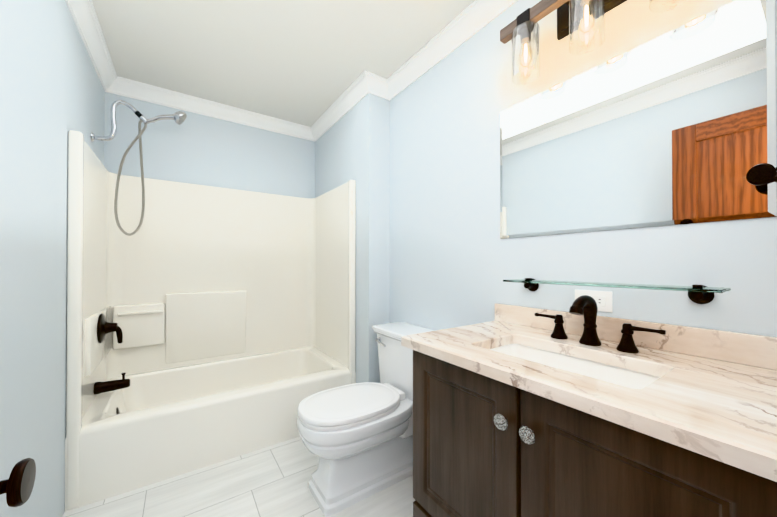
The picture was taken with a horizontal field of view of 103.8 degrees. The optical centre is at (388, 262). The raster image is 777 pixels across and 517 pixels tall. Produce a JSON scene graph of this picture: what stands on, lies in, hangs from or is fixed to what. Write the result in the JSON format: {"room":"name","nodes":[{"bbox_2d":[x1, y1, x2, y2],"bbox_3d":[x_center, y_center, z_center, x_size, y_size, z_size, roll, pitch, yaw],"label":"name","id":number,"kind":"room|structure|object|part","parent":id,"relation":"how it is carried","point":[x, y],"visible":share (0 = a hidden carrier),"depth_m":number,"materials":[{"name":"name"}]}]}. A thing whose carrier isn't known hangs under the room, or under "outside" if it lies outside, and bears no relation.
{"room":"bathroom","nodes":[
{"label":"bathroom","id":0,"kind":"room"},
{"bbox_2d":[0,458,35,506],"bbox_3d":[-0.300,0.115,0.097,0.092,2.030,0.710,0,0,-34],"label":"door knob","id":1,"kind":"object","parent":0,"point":[16,487],"depth_m":0.35,"materials":[{"name":"brown metal"}]},
{"bbox_2d":[0,0,104,516],"bbox_3d":[-1.173,-0.072,0.858,0.100,2.440,3.160,0,0,-34],"label":"wall","id":2,"kind":"structure","parent":0,"point":[52,92],"depth_m":1.13,"materials":[{"name":"blue paint"}]},
{"bbox_2d":[65,0,120,95],"bbox_3d":[-1.101,-1.242,0.915,0.074,0.098,2.960,0,0,-34],"label":"crown molding","id":3,"kind":"structure","parent":2,"relation":"attached to","point":[83,12],"depth_m":1.70,"materials":[{"name":"white"}]},
{"bbox_2d":[91,100,186,235],"bbox_3d":[-1.553,-0.584,1.919,0.467,0.842,0.106,0,0,-34],"label":"shower head","id":4,"kind":"object","parent":2,"relation":"attached to","point":[178,117],"visible":1,"depth_m":1.89},
{"bbox_2d":[104,92,314,197],"bbox_3d":[-1.371,-0.060,2.577,1.520,2.440,0.100,0,0,-34],"label":"wall","id":5,"kind":"structure","parent":0,"point":[195,148],"depth_m":2.46,"materials":[{"name":"blue paint"}]},
{"bbox_2d":[121,77,316,141],"bbox_3d":[-1.284,-1.231,2.540,1.430,0.098,0.074,0,0,-34],"label":"crown molding","id":6,"kind":"structure","parent":5,"relation":"attached to","point":[133,89],"depth_m":2.43,"materials":[{"name":"white"}]},
{"bbox_2d":[63,437,414,516],"bbox_3d":[-0.432,1.201,1.357,1.897,0.100,3.160,0,0,-34],"label":"floor","id":7,"kind":"structure","parent":0,"point":[271,481],"depth_m":1.51,"materials":[{"name":"tile"}]},
{"bbox_2d":[65,130,355,511],"bbox_3d":[-1.104,0.270,2.186,1.519,1.774,0.843,0,0,-34],"label":"bathtub","id":8,"kind":"object","parent":7,"relation":"on","point":[208,325],"visible":0.96,"depth_m":2.22,"materials":[{"name":"white plastic"}]},
{"bbox_2d":[297,322,435,515],"bbox_3d":[-0.091,0.777,1.655,0.792,0.753,0.516,0,0,-34],"label":"toilet","id":9,"kind":"object","parent":7,"relation":"on","point":[357,438],"visible":0.81,"depth_m":1.51,"materials":[{"name":"white ceramic"}]},
{"bbox_2d":[401,295,776,516],"bbox_3d":[0.571,0.627,0.880,0.580,1.041,1.019,0,0,-34],"label":"bathroom vanity","id":10,"kind":"object","parent":7,"relation":"on","point":[581,408],"visible":1,"depth_m":0.75,"materials":[{"name":"brown wood"}]},
{"bbox_3d":[0.646,0.191,1.005,0.150,0.166,0.386,0,0,-34],"label":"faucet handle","id":11,"kind":"part","parent":10,"relation":"part of","materials":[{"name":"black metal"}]},
{"bbox_2d":[92,0,474,126],"bbox_3d":[-0.432,-1.339,1.375,1.897,0.100,3.160,0,0,-34],"label":"ceiling","id":12,"kind":"structure","parent":0,"point":[305,62],"depth_m":1.80,"materials":[{"name":"white paint"}]},
{"bbox_2d":[315,93,389,382],"bbox_3d":[-0.341,-0.059,2.664,0.277,2.440,1.122,0,0,-34],"label":"wall","id":13,"kind":"structure","parent":0,"point":[353,143],"depth_m":2.20,"materials":[{"name":"blue paint"}]},
{"bbox_2d":[309,70,380,139],"bbox_3d":[-0.409,-1.231,2.472,0.084,0.098,1.016,0,0,-34],"label":"crown molding","id":14,"kind":"structure","parent":13,"relation":"attached to","point":[367,82],"depth_m":2.32,"materials":[{"name":"white"}]},
{"bbox_2d":[390,0,776,336],"bbox_3d":[0.626,-0.068,1.411,0.100,2.440,2.038,0,0,-34],"label":"wall","id":15,"kind":"structure","parent":0,"point":[455,260],"depth_m":1.41,"materials":[{"name":"blue paint"}]},
{"bbox_2d":[377,0,517,100],"bbox_3d":[0.525,-1.239,1.411,0.077,0.098,1.938,0,0,-34],"label":"crown molding","id":16,"kind":"structure","parent":15,"relation":"attached to","point":[469,21],"depth_m":1.71,"materials":[{"name":"white"}]},
{"bbox_2d":[575,289,612,311],"bbox_3d":[0.754,0.140,1.126,0.008,0.073,0.124,0,0,-34],"label":"electrical outlet","id":17,"kind":"object","parent":15,"relation":"attached to","point":[603,300],"visible":0.58,"depth_m":1.10,"materials":[{"name":"white plastic"}]},
{"bbox_2d":[500,0,688,83],"bbox_3d":[0.707,-0.895,1.070,0.156,0.282,0.670,0,0,-34],"label":"sconce","id":18,"kind":"object","parent":15,"relation":"attached to","point":[573,16],"visible":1,"depth_m":1.18,"materials":[{"name":"clear glass"}]},
{"bbox_2d":[503,278,730,303],"bbox_3d":[0.718,0.094,1.067,0.135,0.058,0.632,0,0,-34],"label":"glass shelf","id":19,"kind":"object","parent":15,"relation":"attached to","point":[700,294],"visible":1,"depth_m":0.91,"materials":[{"name":"clear glass"}]},
{"bbox_2d":[500,0,776,238],"bbox_3d":[0.763,-0.418,1.118,0.006,0.605,0.815,0,0,-34],"label":"mirror","id":20,"kind":"object","parent":15,"relation":"attached to","point":[676,126],"visible":1,"depth_m":0.98,"materials":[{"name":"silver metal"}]},
{"bbox_2d":[746,163,776,185],"bbox_3d":[0.962,-0.222,0.754,0.124,0.068,0.057,0,0,-9],"label":"knob","id":21,"kind":"object","parent":15,"relation":"attached to","point":[761,174],"visible":1,"depth_m":0.74,"materials":[{"name":"black metal"}]}
]}

